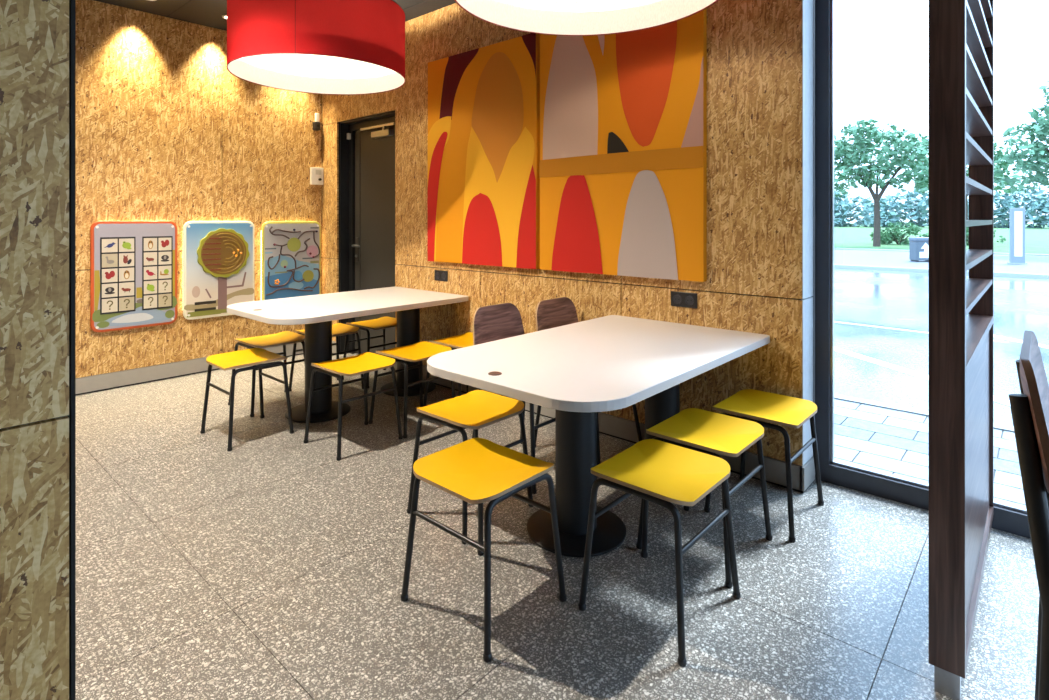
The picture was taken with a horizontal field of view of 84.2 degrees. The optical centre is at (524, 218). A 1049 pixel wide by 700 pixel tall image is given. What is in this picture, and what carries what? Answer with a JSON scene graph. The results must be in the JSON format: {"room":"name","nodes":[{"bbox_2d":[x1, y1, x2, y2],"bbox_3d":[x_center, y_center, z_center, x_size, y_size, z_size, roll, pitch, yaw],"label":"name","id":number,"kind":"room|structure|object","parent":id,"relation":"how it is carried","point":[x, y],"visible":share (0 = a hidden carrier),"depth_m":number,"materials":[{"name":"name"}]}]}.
{"room":"eatery","nodes":[
{"label":"eatery","id":0,"kind":"room"},
{"bbox_2d":[0,0,75,699],"bbox_3d":[-1.689,-0.175,0.483,0.279,2.990,2.064,0,0,42],"label":"wall partition","id":1,"kind":"structure","parent":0,"point":[38,37],"depth_m":1.11,"materials":[{"name":"brown wood"}]},
{"bbox_2d":[76,0,321,377],"bbox_3d":[-4.168,-0.175,3.590,0.200,2.990,6.180,0,0,42],"label":"wall","id":2,"kind":"structure","parent":0,"point":[165,131],"depth_m":4.83,"materials":[{"name":"brown wood"}]},
{"bbox_2d":[90,221,176,332],"bbox_3d":[-3.084,0.440,4.604,0.059,0.850,0.588,0,0,42],"label":"board","id":3,"kind":"object","parent":2,"relation":"attached to","point":[133,264],"visible":1,"depth_m":4.56,"materials":[{"name":"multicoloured plastic"}]},
{"bbox_2d":[105,256,113,263],"bbox_3d":[-3.180,0.315,4.454,0.001,0.059,0.058,0,0,42],"label":"picture","id":4,"kind":"object","parent":3,"relation":"attached to","point":[108,259],"depth_m":4.45,"materials":[{"name":"paper"}]},
{"bbox_2d":[105,287,114,293],"bbox_3d":[-3.181,0.550,4.453,0.001,0.054,0.069,0,0,42],"label":"picture","id":5,"kind":"object","parent":3,"relation":"attached to","point":[108,290],"depth_m":4.45,"materials":[{"name":"paper"}]},
{"bbox_2d":[105,271,114,278],"bbox_3d":[-3.181,0.429,4.454,0.001,0.064,0.066,0,0,42],"label":"picture","id":6,"kind":"object","parent":3,"relation":"attached to","point":[108,274],"depth_m":4.45},
{"bbox_2d":[122,241,130,248],"bbox_3d":[-3.107,0.206,4.536,0.001,0.065,0.062,0,0,42],"label":"picture","id":7,"kind":"object","parent":3,"relation":"attached to","point":[125,244],"depth_m":4.53},
{"bbox_2d":[124,270,129,278],"bbox_3d":[-3.107,0.436,4.535,0.001,0.070,0.040,0,0,42],"label":"picture","id":8,"kind":"object","parent":3,"relation":"attached to","point":[126,272],"depth_m":4.54},
{"bbox_2d":[123,255,131,263],"bbox_3d":[-3.104,0.316,4.538,0.001,0.077,0.057,0,0,42],"label":"picture","id":9,"kind":"object","parent":3,"relation":"attached to","point":[127,259],"depth_m":4.54},
{"bbox_2d":[146,270,154,275],"bbox_3d":[-2.997,0.431,4.659,0.001,0.050,0.071,0,0,42],"label":"picture","id":10,"kind":"object","parent":3,"relation":"attached to","point":[148,272],"depth_m":4.66},
{"bbox_2d":[148,240,152,248],"bbox_3d":[-2.999,0.206,4.656,0.001,0.070,0.037,0,0,42],"label":"picture","id":11,"kind":"object","parent":3,"relation":"attached to","point":[150,242],"depth_m":4.66},
{"bbox_2d":[147,284,154,290],"bbox_3d":[-2.998,0.550,4.657,0.001,0.065,0.058,0,0,42],"label":"picture","id":12,"kind":"object","parent":3,"relation":"attached to","point":[150,287],"depth_m":4.66},
{"bbox_2d":[160,269,168,274],"bbox_3d":[-2.933,0.434,4.730,0.001,0.051,0.064,0,0,42],"label":"picture","id":13,"kind":"object","parent":3,"relation":"attached to","point":[162,271],"depth_m":4.73},
{"bbox_2d":[161,255,168,261],"bbox_3d":[-2.930,0.320,4.733,0.001,0.054,0.064,0,0,42],"label":"picture","id":14,"kind":"object","parent":3,"relation":"attached to","point":[164,258],"depth_m":4.73,"materials":[{"name":"paper"}]},
{"bbox_2d":[161,240,168,246],"bbox_3d":[-2.930,0.200,4.733,0.001,0.064,0.061,0,0,42],"label":"picture","id":15,"kind":"object","parent":3,"relation":"attached to","point":[164,243],"depth_m":4.73},
{"bbox_2d":[76,341,304,394],"bbox_3d":[-4.093,1.258,3.522,0.022,0.125,6.180,0,0,42],"label":"baseboard","id":16,"kind":"structure","parent":2,"relation":"attached to","point":[101,382],"depth_m":4.69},
{"bbox_2d":[183,221,253,319],"bbox_3d":[-2.653,0.433,5.067,0.084,0.833,0.587,0,0,42],"label":"board","id":17,"kind":"object","parent":2,"relation":"attached to","point":[218,256],"visible":0.93,"depth_m":5.02,"materials":[{"name":"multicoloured plastic"}]},
{"bbox_2d":[261,221,320,299],"bbox_3d":[-2.223,0.434,5.557,0.070,0.822,0.583,0,0,42],"label":"board","id":18,"kind":"object","parent":2,"relation":"attached to","point":[290,250],"visible":0.93,"depth_m":5.52,"materials":[{"name":"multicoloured plastic"}]},
{"bbox_2d":[310,167,322,184],"bbox_3d":[-2.055,-0.425,5.754,0.058,0.170,0.125,0,0,42],"label":"wall control","id":19,"kind":"object","parent":2,"relation":"attached to","point":[316,174],"visible":1,"depth_m":5.74,"materials":[{"name":"white plastic"}]},
{"bbox_2d":[313,113,320,130],"bbox_3d":[-2.057,-0.965,5.747,0.064,0.170,0.060,0,0,42],"label":"sensor","id":20,"kind":"object","parent":2,"relation":"attached to","point":[316,125],"visible":1,"depth_m":5.74,"materials":[{"name":"black plastic"}]},
{"bbox_2d":[94,0,455,30],"bbox_3d":[-0.718,-1.720,0.697,9.200,0.100,6.480,0,0,42],"label":"ceiling","id":21,"kind":"structure","parent":0,"point":[209,13],"depth_m":4.61,"materials":[{"name":"black paint"}]},
{"bbox_2d":[226,0,405,94],"bbox_3d":[-1.408,-1.323,4.002,1.152,0.692,1.152,0,0,42],"label":"pendant lamp","id":22,"kind":"object","parent":21,"relation":"hanging from","point":[329,47],"visible":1,"depth_m":3.64,"materials":[{"name":"red fabric"}]},
{"bbox_2d":[243,54,390,75],"bbox_3d":[-1.408,-1.115,4.002,1.066,0.001,1.066,0,0,42],"label":"diffuser","id":23,"kind":"object","parent":22,"relation":"attached to","point":[311,64],"depth_m":4.19,"materials":[{"name":"white plastic"}]},
{"bbox_2d":[454,0,717,35],"bbox_3d":[0.280,-1.329,2.529,1.212,0.682,1.212,0,0,42],"label":"pendant lamp","id":24,"kind":"object","parent":21,"relation":"hanging from","point":[546,17],"visible":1,"depth_m":3.04,"materials":[{"name":"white fabric"}]},
{"bbox_2d":[516,0,641,7],"bbox_3d":[0.280,-1.125,2.529,1.126,0.001,1.126,0,0,42],"label":"diffuser","id":25,"kind":"object","parent":24,"relation":"attached to","point":[552,3],"depth_m":3.02,"materials":[{"name":"white plastic"}]},
{"bbox_2d":[76,353,1038,699],"bbox_3d":[-0.745,1.335,0.668,9.200,0.030,6.400,0,0,42],"label":"floor","id":26,"kind":"structure","parent":0,"point":[271,566],"depth_m":2.09,"materials":[{"name":"stone"}]},
{"bbox_2d":[200,348,293,450],"bbox_3d":[-1.711,1.083,3.582,0.437,0.474,0.392,0,0,42],"label":"stool","id":27,"kind":"object","parent":26,"relation":"on","point":[257,357],"visible":1,"depth_m":3.57,"materials":[{"name":"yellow plastic"}]},
{"bbox_2d":[228,331,304,416],"bbox_3d":[-1.820,1.083,4.157,0.392,0.474,0.437,0,0,42],"label":"stool","id":28,"kind":"object","parent":26,"relation":"on","point":[283,338],"visible":0.77,"depth_m":4.13,"materials":[{"name":"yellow plastic"}]},
{"bbox_2d":[289,323,363,391],"bbox_3d":[-1.526,1.083,4.484,0.392,0.474,0.437,0,0,42],"label":"stool","id":29,"kind":"object","parent":26,"relation":"on","point":[338,329],"visible":0.42,"depth_m":4.50,"materials":[{"name":"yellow plastic"}]},
{"bbox_2d":[227,287,468,422],"bbox_3d":[-1.242,0.949,4.142,0.940,0.742,1.448,0,0,42],"label":"dining table","id":30,"kind":"object","parent":26,"relation":"on","point":[317,312],"visible":0.91,"depth_m":3.92,"materials":[{"name":"white laminate"}]},
{"bbox_2d":[304,352,402,460],"bbox_3d":[-1.017,1.083,3.457,0.392,0.474,0.437,0,0,42],"label":"stool","id":31,"kind":"object","parent":26,"relation":"on","point":[363,363],"visible":1,"depth_m":3.44,"materials":[{"name":"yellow plastic"}]},
{"bbox_2d":[341,316,396,388],"bbox_3d":[-1.225,1.083,4.805,0.392,0.474,0.437,0,0,42],"label":"stool","id":32,"kind":"object","parent":26,"relation":"on","point":[382,323],"visible":0.68,"depth_m":4.77,"materials":[{"name":"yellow plastic"}]},
{"bbox_2d":[369,341,455,437],"bbox_3d":[-0.720,1.083,3.780,0.392,0.474,0.437,0,0,42],"label":"stool","id":33,"kind":"object","parent":26,"relation":"on","point":[423,350],"visible":0.85,"depth_m":3.76,"materials":[{"name":"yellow plastic"}]},
{"bbox_2d":[423,332,502,406],"bbox_3d":[-0.428,1.083,4.107,0.392,0.474,0.437,0,0,42],"label":"stool","id":34,"kind":"object","parent":26,"relation":"on","point":[466,339],"visible":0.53,"depth_m":4.10,"materials":[{"name":"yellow plastic"}]},
{"bbox_2d":[407,390,532,543],"bbox_3d":[-0.243,1.083,2.642,0.392,0.474,0.437,0,0,42],"label":"stool","id":35,"kind":"object","parent":26,"relation":"on","point":[476,409],"visible":0.84,"depth_m":2.63,"materials":[{"name":"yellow plastic"}]},
{"bbox_2d":[401,438,566,661],"bbox_3d":[-0.142,1.083,2.014,0.437,0.474,0.392,0,0,42],"label":"stool","id":36,"kind":"object","parent":26,"relation":"on","point":[478,471],"visible":1,"depth_m":2.00,"materials":[{"name":"yellow laminate"}]},
{"bbox_2d":[472,303,554,493],"bbox_3d":[0.011,0.902,3.119,0.506,0.835,0.457,0,0,42],"label":"dining chair","id":37,"kind":"object","parent":26,"relation":"on","point":[495,322],"visible":0.31,"depth_m":3.24,"materials":[{"name":"brown wood"}]},
{"bbox_2d":[535,297,641,464],"bbox_3d":[0.355,0.902,3.368,0.506,0.835,0.457,0,0,42],"label":"dining chair","id":38,"kind":"object","parent":26,"relation":"on","point":[556,312],"visible":0.29,"depth_m":3.47,"materials":[{"name":"brown wood"}]},
{"bbox_2d":[427,315,769,556],"bbox_3d":[0.375,0.949,2.642,0.940,0.742,1.523,0,0,42],"label":"dining table","id":39,"kind":"object","parent":26,"relation":"on","point":[579,370],"visible":0.74,"depth_m":2.39,"materials":[{"name":"white laminate"}]},
{"bbox_2d":[578,439,740,666],"bbox_3d":[0.468,1.083,1.998,0.392,0.474,0.437,0,0,42],"label":"stool","id":40,"kind":"object","parent":26,"relation":"on","point":[661,473],"visible":1,"depth_m":1.97,"materials":[{"name":"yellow plastic"}]},
{"bbox_2d":[636,408,772,587],"bbox_3d":[0.735,1.083,2.363,0.392,0.474,0.437,0,0,42],"label":"stool","id":41,"kind":"object","parent":26,"relation":"on","point":[707,432],"visible":0.88,"depth_m":2.37,"materials":[{"name":"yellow plastic"}]},
{"bbox_2d":[704,389,823,542],"bbox_3d":[1.098,1.083,2.655,0.392,0.474,0.437,0,0,42],"label":"stool","id":42,"kind":"object","parent":26,"relation":"on","point":[788,411],"visible":0.96,"depth_m":2.65,"materials":[{"name":"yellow plastic"}]},
{"bbox_2d":[929,0,993,699],"bbox_3d":[1.553,-0.174,2.034,0.082,2.988,1.177,0,0,42],"label":"slatted screen","id":43,"kind":"object","parent":26,"relation":"on","point":[961,32],"visible":1,"depth_m":1.61,"materials":[{"name":"brown wood"}]},
{"bbox_2d":[1009,330,1048,699],"bbox_3d":[1.064,0.770,0.872,0.507,1.100,0.462,0,0,42],"label":"bar chair","id":44,"kind":"object","parent":26,"relation":"on","point":[1030,408],"visible":1,"depth_m":0.90,"materials":[{"name":"brown wood"}]},
{"bbox_2d":[321,0,814,465],"bbox_3d":[-0.303,-0.175,4.510,4.727,2.990,0.350,0,0,42],"label":"wall","id":45,"kind":"structure","parent":0,"point":[753,284],"depth_m":3.07,"materials":[{"name":"brown wood"}]},
{"bbox_2d":[340,111,396,354],"bbox_3d":[-1.363,0.190,5.419,0.964,2.260,0.230,0,0,42],"label":"door","id":46,"kind":"structure","parent":45,"relation":"in","point":[367,144],"depth_m":5.53,"materials":[{"name":"black metal"}]},
{"bbox_2d":[434,270,447,280],"bbox_3d":[-0.661,0.448,4.588,0.156,0.082,0.011,0,0,42],"label":"wall socket","id":47,"kind":"object","parent":45,"relation":"attached to","point":[439,275],"visible":1,"depth_m":4.59,"materials":[{"name":"black plastic"}]},
{"bbox_2d":[427,33,539,268],"bbox_3d":[-0.336,-0.458,4.273,1.145,1.585,0.044,0,0,42],"label":"canvas","id":48,"kind":"object","parent":45,"relation":"attached to","point":[483,191],"visible":1,"depth_m":4.19,"materials":[{"name":"multicoloured fabric"}]},
{"bbox_2d":[332,341,814,492],"bbox_3d":[-0.288,1.258,4.368,4.540,0.125,0.180,0,0,42],"label":"baseboard","id":49,"kind":"structure","parent":45,"relation":"attached to","point":[803,476],"depth_m":3.02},
{"bbox_2d":[539,8,706,281],"bbox_3d":[0.539,-0.458,3.489,1.145,1.585,0.044,0,0,42],"label":"canvas","id":50,"kind":"object","parent":45,"relation":"attached to","point":[623,160],"visible":0.91,"depth_m":3.41,"materials":[{"name":"orange fabric"}]},
{"bbox_2d":[671,291,696,308],"bbox_3d":[0.879,0.446,3.207,0.156,0.082,0.011,0,0,42],"label":"wall socket","id":51,"kind":"object","parent":45,"relation":"attached to","point":[680,299],"visible":1,"depth_m":3.20,"materials":[{"name":"black plastic"}]},
{"bbox_2d":[815,0,1030,538],"bbox_3d":[2.790,-0.172,1.816,3.470,2.985,0.070,0,0,42],"label":"window","id":52,"kind":"structure","parent":45,"relation":"in","point":[1009,518],"depth_m":2.92,"materials":[{"name":"metal"}]},
{"bbox_2d":[801,0,812,465],"bbox_3d":[1.392,-0.237,2.869,0.018,2.859,0.164,0,0,42],"label":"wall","id":53,"kind":"structure","parent":0,"point":[807,5],"depth_m":2.86,"materials":[{"name":"grey metal"}]},
{"label":"outside","id":54,"kind":"structure","parent":0,"visible":0},
{"bbox_2d":[834,223,1048,253],"bbox_3d":[76.004,1.470,84.765,320.000,0.360,172.300,0,0,42],"label":"field","id":55,"kind":"structure","parent":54,"point":[1036,239],"depth_m":36.53,"materials":[{"name":"green plant"}]},
{"bbox_2d":[834,118,928,246],"bbox_3d":[16.277,-1.713,27.501,6.916,6.132,3.620,0,0,34],"label":"tree","id":56,"kind":"object","parent":55,"relation":"on","point":[856,153],"visible":0.73,"depth_m":26.87,"materials":[{"name":"green plant"}]},
{"bbox_2d":[870,222,928,244],"bbox_3d":[18.981,0.750,29.348,2.750,1.299,1.904,0,0,42],"label":"shrub","id":57,"kind":"object","parent":55,"relation":"on","point":[891,235],"visible":0.79,"depth_m":29.18,"materials":[{"name":"green plant"}]},
{"bbox_2d":[834,185,1048,228],"bbox_3d":[54.883,-1.243,92.023,155.842,9.858,14.194,0,0,42],"label":"hedge","id":58,"kind":"object","parent":55,"relation":"on","point":[1041,204],"visible":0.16,"depth_m":87.05,"materials":[{"name":"green plant"}]},
{"bbox_2d":[914,139,1021,219],"bbox_3d":[25.201,-1.846,33.106,3.723,6.392,4.891,0,0,-27],"label":"tree","id":59,"kind":"object","parent":55,"relation":"on","point":[1000,152],"visible":0.07,"depth_m":31.94,"materials":[{"name":"green plant"}]},
{"bbox_2d":[966,227,1005,244],"bbox_3d":[21.818,0.823,28.260,2.084,1.176,1.942,0,0,-1],"label":"shrub","id":60,"kind":"object","parent":55,"relation":"on","point":[967,228],"visible":0.07,"depth_m":28.01,"materials":[{"name":"green plant"}]},
{"bbox_2d":[994,80,1048,193],"bbox_3d":[19.497,-2.001,20.023,5.813,6.702,3.676,0,0,42],"label":"tree","id":61,"kind":"object","parent":55,"relation":"on","point":[1039,152],"visible":0.98,"depth_m":20.74,"materials":[{"name":"green plant"}]},
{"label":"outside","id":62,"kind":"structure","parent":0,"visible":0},
{"bbox_2d":[834,249,1048,274],"bbox_3d":[15.071,1.475,16.808,120.000,0.350,9.650,0,0,42],"label":"road","id":63,"kind":"structure","parent":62,"point":[1036,264],"depth_m":17.75,"materials":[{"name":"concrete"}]},
{"bbox_2d":[909,237,928,261],"bbox_3d":[12.194,0.930,17.809,0.600,0.740,0.440,0,0,2],"label":"litter bin","id":64,"kind":"object","parent":63,"relation":"on","point":[918,246],"visible":0.72,"depth_m":17.62,"materials":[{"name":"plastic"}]},
{"bbox_2d":[834,264,1048,278],"bbox_3d":[11.800,1.455,13.160,120.000,0.390,0.150,0,0,42],"label":"trim","id":65,"kind":"structure","parent":63,"relation":"on","point":[1001,274],"depth_m":14.77,"materials":[{"name":"stone"}]},
{"bbox_2d":[834,248,1048,255],"bbox_3d":[18.392,1.450,20.512,120.000,0.400,0.300,0,0,42],"label":"trim","id":66,"kind":"structure","parent":63,"relation":"on","point":[834,248],"depth_m":23.45,"materials":[{"name":"stone"}]},
{"bbox_2d":[1007,208,1027,263],"bbox_3d":[14.307,0.495,16.855,0.400,1.630,0.240,0,0,22],"label":"post","id":67,"kind":"object","parent":63,"relation":"on","point":[1016,215],"visible":0.98,"depth_m":16.79,"materials":[{"name":"metal"}]},
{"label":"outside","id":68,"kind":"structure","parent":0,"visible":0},
{"bbox_2d":[834,268,1048,425],"bbox_3d":[7.510,1.500,8.376,60.000,0.300,12.700,0,0,42],"label":"road","id":69,"kind":"structure","parent":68,"point":[880,298],"depth_m":6.97,"materials":[{"name":"grey asphalt"}]},
{"bbox_2d":[834,321,1007,342],"bbox_3d":[4.139,1.348,7.537,0.050,0.004,3.310,0,0,-44],"label":"lane marking","id":70,"kind":"object","parent":69,"relation":"on","point":[834,321],"visible":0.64,"depth_m":7.13,"materials":[{"name":"paint"}]},
{"bbox_2d":[834,347,1009,405],"bbox_3d":[3.268,1.348,5.780,0.130,0.004,3.478,0,0,-10],"label":"lane marking","id":71,"kind":"object","parent":69,"relation":"on","point":[1000,400],"visible":0.29,"depth_m":5.26,"materials":[{"name":"paint"}]},
{"bbox_2d":[834,394,1013,432],"bbox_3d":[3.238,1.495,3.611,60.000,0.310,0.100,0,0,42],"label":"curb","id":72,"kind":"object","parent":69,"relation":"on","point":[1002,427],"depth_m":4.13,"materials":[{"name":"concrete"}]},
{"bbox_2d":[994,335,1048,348],"bbox_3d":[5.690,1.348,5.072,0.130,0.004,4.451,0,0,-10],"label":"lane marking","id":73,"kind":"object","parent":69,"relation":"on","point":[995,336],"visible":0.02,"depth_m":6.46,"materials":[{"name":"paint"}]},
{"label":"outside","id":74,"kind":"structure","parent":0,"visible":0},
{"bbox_2d":[834,399,1025,507],"bbox_3d":[3.137,1.410,2.600,9.200,0.120,1.540,0,0,42],"label":"pavement","id":75,"kind":"structure","parent":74,"point":[889,441],"depth_m":3.46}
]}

